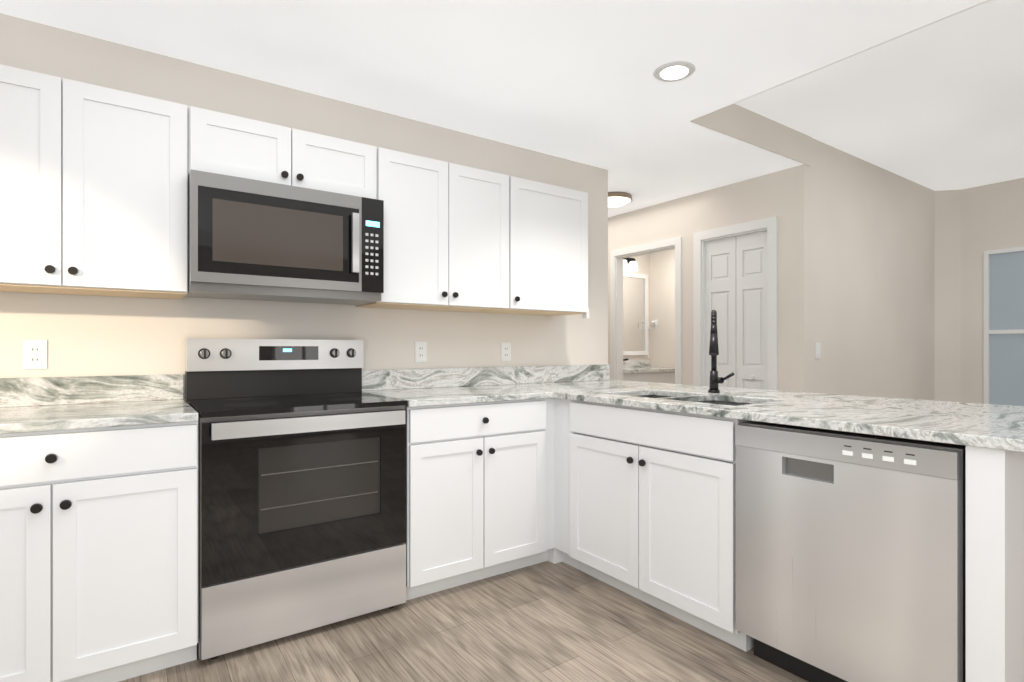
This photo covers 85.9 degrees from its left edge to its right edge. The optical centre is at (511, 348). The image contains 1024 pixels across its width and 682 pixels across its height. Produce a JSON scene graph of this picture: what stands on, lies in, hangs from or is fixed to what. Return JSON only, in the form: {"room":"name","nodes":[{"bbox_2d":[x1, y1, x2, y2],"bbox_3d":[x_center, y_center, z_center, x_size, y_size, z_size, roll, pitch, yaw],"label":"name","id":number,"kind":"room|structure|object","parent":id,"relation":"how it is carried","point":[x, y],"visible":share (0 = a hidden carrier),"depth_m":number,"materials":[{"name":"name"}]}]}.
{"room":"kitchen","nodes":[
{"label":"kitchen","id":0,"kind":"room"},
{"bbox_2d":[0,13,607,400],"bbox_3d":[-1.461,-0.080,2.566,5.180,2.440,0.120,0,0,-35],"label":"wall","id":1,"kind":"structure","parent":0,"point":[85,335],"depth_m":2.69,"materials":[{"name":"paint"}]},
{"bbox_2d":[23,340,46,368],"bbox_3d":[-1.894,0.023,2.184,0.072,0.116,0.008,0,0,-35],"label":"electrical outlet","id":2,"kind":"object","parent":1,"relation":"attached to","point":[34,354],"visible":1,"depth_m":2.18,"materials":[{"name":"white plastic"}]},
{"bbox_2d":[0,64,191,298],"bbox_3d":[-1.741,-0.603,2.096,0.852,0.753,0.326,0,0,-35],"label":"upper cabinet","id":3,"kind":"object","parent":1,"relation":"attached to","point":[93,190],"depth_m":2.04,"materials":[{"name":"white wood"}]},
{"bbox_2d":[192,106,379,199],"bbox_3d":[-1.067,-0.843,2.566,0.787,0.274,0.326,0,0,-35],"label":"upper cabinet","id":4,"kind":"object","parent":1,"relation":"attached to","point":[222,143],"depth_m":2.41,"materials":[{"name":"white wood"}]},
{"bbox_2d":[185,169,383,304],"bbox_3d":[-1.035,-0.463,2.519,0.787,0.471,0.440,0,0,-35],"label":"microwave","id":5,"kind":"object","parent":4,"relation":"attached to","point":[250,239],"visible":1,"depth_m":2.34,"materials":[{"name":"silver metal"}]},
{"bbox_2d":[415,342,426,361],"bbox_3d":[-0.520,0.018,3.142,0.072,0.116,0.008,0,0,-35],"label":"electrical outlet","id":6,"kind":"object","parent":1,"relation":"attached to","point":[420,351],"visible":1,"depth_m":3.14,"materials":[{"name":"white plastic"}]},
{"bbox_2d":[355,147,523,312],"bbox_3d":[-0.398,-0.603,3.033,0.842,0.753,0.326,0,0,-35],"label":"upper cabinet","id":7,"kind":"object","parent":1,"relation":"attached to","point":[454,233],"depth_m":2.89,"materials":[{"name":"white wood"}]},
{"bbox_2d":[501,343,510,360],"bbox_3d":[-0.037,0.020,3.479,0.072,0.116,0.008,0,0,-35],"label":"electrical outlet","id":8,"kind":"object","parent":1,"relation":"attached to","point":[505,351],"visible":1,"depth_m":3.48,"materials":[{"name":"white plastic"}]},
{"bbox_2d":[496,179,588,315],"bbox_3d":[0.115,-0.603,3.390,0.664,0.753,0.326,0,0,-35],"label":"upper cabinet","id":9,"kind":"object","parent":1,"relation":"attached to","point":[555,217],"depth_m":3.30,"materials":[{"name":"white wood"}]},
{"bbox_2d":[119,561,807,681],"bbox_3d":[0.864,1.165,2.432,9.200,0.050,9.600,0,0,-35],"label":"floor","id":10,"kind":"structure","parent":0,"point":[547,621],"depth_m":2.10,"materials":[{"name":"brown wood"}]},
{"bbox_2d":[0,421,197,681],"bbox_3d":[-1.654,0.699,1.965,0.874,0.882,0.636,0,0,-35],"label":"base cabinet","id":11,"kind":"object","parent":10,"relation":"on","point":[98,555],"depth_m":1.80,"materials":[{"name":"white wood"}]},
{"bbox_2d":[0,374,197,433],"bbox_3d":[-1.952,0.185,1.751,1.603,0.142,0.650,0,0,-35],"label":"countertop","id":12,"kind":"structure","parent":11,"relation":"on","point":[34,404],"depth_m":2.15,"materials":[{"name":"stone"}]},
{"bbox_2d":[185,338,407,659],"bbox_3d":[-0.952,0.547,2.421,0.790,1.185,0.689,0,0,-35],"label":"range","id":13,"kind":"object","parent":10,"relation":"on","point":[301,485],"visible":0.96,"depth_m":2.20,"materials":[{"name":"silver metal"}]},
{"bbox_2d":[405,398,559,599],"bbox_3d":[-0.290,0.699,2.917,0.838,0.882,0.636,0,0,-35],"label":"base cabinet","id":14,"kind":"object","parent":10,"relation":"on","point":[483,478],"depth_m":2.63,"materials":[{"name":"white wood"}]},
{"bbox_2d":[362,366,559,406],"bbox_3d":[-0.305,0.185,2.899,0.803,0.142,0.653,0,0,-35],"label":"countertop","id":15,"kind":"structure","parent":14,"relation":"on","point":[428,386],"depth_m":3.08,"materials":[{"name":"stone"}]},
{"bbox_2d":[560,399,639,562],"bbox_3d":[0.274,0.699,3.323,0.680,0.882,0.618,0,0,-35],"label":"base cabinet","id":16,"kind":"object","parent":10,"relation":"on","point":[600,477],"depth_m":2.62,"materials":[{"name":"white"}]},
{"bbox_2d":[540,364,651,391],"bbox_3d":[0.372,0.185,3.259,0.360,0.142,0.836,0,0,-35],"label":"countertop","id":17,"kind":"structure","parent":16,"relation":"on","point":[572,376],"depth_m":3.74,"materials":[{"name":"stone"}]},
{"bbox_2d":[552,384,1023,451],"bbox_3d":[0.627,0.241,2.411,0.168,0.030,2.518,0,0,-35],"label":"countertop","id":18,"kind":"structure","parent":16,"relation":"on","point":[975,433],"depth_m":1.81,"materials":[{"name":"stone"}]},
{"bbox_2d":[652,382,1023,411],"bbox_3d":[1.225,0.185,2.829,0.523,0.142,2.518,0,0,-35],"label":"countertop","id":19,"kind":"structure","parent":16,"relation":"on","point":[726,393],"depth_m":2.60,"materials":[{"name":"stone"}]},
{"bbox_2d":[708,310,734,392],"bbox_3d":[1.002,0.016,2.730,0.229,0.420,0.175,0,0,-35],"label":"faucet","id":20,"kind":"object","parent":19,"relation":"on","point":[715,379],"visible":1,"depth_m":2.74,"materials":[{"name":"black metal"}]},
{"bbox_2d":[623,358,674,383],"bbox_3d":[1.439,0.607,6.392,1.115,1.065,0.578,0,0,-35],"label":"bathroom vanity","id":21,"kind":"object","parent":10,"relation":"on","point":[639,370],"visible":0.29,"depth_m":6.25,"materials":[{"name":"white"}]},
{"bbox_2d":[735,421,965,681],"bbox_3d":[1.253,0.706,1.912,0.616,0.868,0.658,0,0,-35],"label":"dishwasher","id":22,"kind":"object","parent":10,"relation":"on","point":[850,556],"visible":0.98,"depth_m":1.69,"materials":[{"name":"silver metal"}]},
{"bbox_2d":[0,0,986,216],"bbox_3d":[0.503,-1.460,2.180,7.960,0.320,9.240,0,0,-35],"label":"ceiling","id":23,"kind":"structure","parent":0,"point":[575,80],"depth_m":2.43,"materials":[{"name":"paint"}]},
{"bbox_2d":[608,192,631,207],"bbox_3d":[0.866,-1.264,4.701,0.320,0.070,0.320,0,0,-35],"label":"light","id":24,"kind":"object","parent":23,"relation":"attached to","point":[617,199],"visible":0.69,"depth_m":4.59,"materials":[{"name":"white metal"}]},
{"bbox_2d":[653,61,694,81],"bbox_3d":[0.761,-1.296,2.579,0.190,0.007,0.190,0,0,-35],"label":"recessed light","id":25,"kind":"object","parent":23,"relation":"in","point":[675,71],"visible":1,"depth_m":2.56,"materials":[{"name":"white plastic"}]},
{"bbox_2d":[623,254,648,359],"bbox_3d":[1.121,-0.080,6.598,1.410,2.440,0.120,0,0,-35],"label":"wall","id":26,"kind":"structure","parent":0,"point":[642,261],"depth_m":6.88,"materials":[{"name":"paint"}]},
{"bbox_2d":[623,258,637,270],"bbox_3d":[1.308,-1.025,6.558,0.550,0.170,0.155,0,0,-35],"label":"vanity light","id":27,"kind":"object","parent":26,"relation":"attached to","point":[633,264],"visible":0.4,"depth_m":6.60,"materials":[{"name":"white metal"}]},
{"bbox_2d":[623,272,647,354],"bbox_3d":[1.311,-0.422,6.637,0.945,1.005,0.030,0,0,-35],"label":"bathroom mirror","id":28,"kind":"object","parent":26,"relation":"attached to","point":[635,313],"visible":0.31,"depth_m":6.79,"materials":[{"name":"white mirror"}]},
{"bbox_2d":[649,249,674,367],"bbox_3d":[2.278,-0.080,6.277,0.120,2.440,1.730,0,0,-35],"label":"wall","id":29,"kind":"structure","parent":0,"point":[658,268],"depth_m":6.78,"materials":[{"name":"paint"}]},
{"bbox_2d":[648,321,657,328],"bbox_3d":[1.742,-0.290,6.836,0.010,0.080,0.130,0,0,-35],"label":"towel hook","id":30,"kind":"object","parent":29,"relation":"attached to","point":[654,322],"depth_m":6.84,"materials":[{"name":"white"}]},
{"bbox_2d":[608,164,809,391],"bbox_3d":[0.947,-0.080,5.538,0.090,2.440,4.000,0,0,-35],"label":"wall","id":31,"kind":"structure","parent":0,"point":[783,195],"depth_m":4.12,"materials":[{"name":"paint"}]},
{"bbox_2d":[610,216,777,389],"bbox_3d":[1.891,0.085,6.189,2.416,2.110,4.012,0,0,-35],"label":"door frame","id":32,"kind":"structure","parent":31,"relation":"attached to","point":[769,225],"depth_m":4.58,"materials":[{"name":"white wood"}]},
{"bbox_2d":[706,231,766,389],"bbox_3d":[1.767,0.117,4.342,0.064,2.015,0.564,0,0,-35],"label":"closet door","id":33,"kind":"structure","parent":31,"relation":"in","point":[736,283],"depth_m":4.32,"materials":[{"name":"white wood"}]},
{"bbox_2d":[694,105,810,165],"bbox_3d":[1.585,-1.405,3.540,1.330,0.210,0.005,0,0,-35],"label":"wall","id":34,"kind":"structure","parent":0,"point":[735,121],"depth_m":3.56,"materials":[{"name":"paint"}]},
{"bbox_2d":[689,0,988,122],"bbox_3d":[2.480,-1.405,1.047,0.006,0.210,5.120,0,0,-35],"label":"wall","id":35,"kind":"structure","parent":0,"point":[732,105],"depth_m":2.81,"materials":[{"name":"paint"}]},
{"bbox_2d":[735,0,1023,190],"bbox_3d":[4.105,-1.565,2.181,3.970,0.110,5.120,0,0,-35],"label":"ceiling","id":36,"kind":"structure","parent":0,"point":[937,106],"depth_m":3.37,"materials":[{"name":"paint"}]},
{"bbox_2d":[810,138,960,401],"bbox_3d":[3.161,-0.185,4.619,2.490,2.650,0.280,0,0,-35],"label":"wall","id":37,"kind":"structure","parent":0,"point":[885,283],"depth_m":4.59,"materials":[{"name":"paint"}]},
{"bbox_2d":[815,343,820,358],"bbox_3d":[2.213,0.014,3.976,0.072,0.116,0.009,0,0,-35],"label":"light switch","id":38,"kind":"object","parent":37,"relation":"attached to","point":[817,350],"visible":1,"depth_m":3.97,"materials":[{"name":"white plastic"}]},
{"bbox_2d":[961,178,1023,403],"bbox_3d":[5.730,-0.185,3.217,0.120,2.650,4.960,0,0,-35],"label":"wall","id":39,"kind":"structure","parent":0,"point":[992,216],"depth_m":5.11,"materials":[{"name":"paint"}]},
{"bbox_2d":[984,247,1023,405],"bbox_3d":[4.571,-0.160,4.816,0.072,1.480,0.670,0,0,-35],"label":"window","id":40,"kind":"structure","parent":39,"relation":"in","point":[1003,326],"depth_m":4.98,"materials":[{"name":"white"}]}
]}

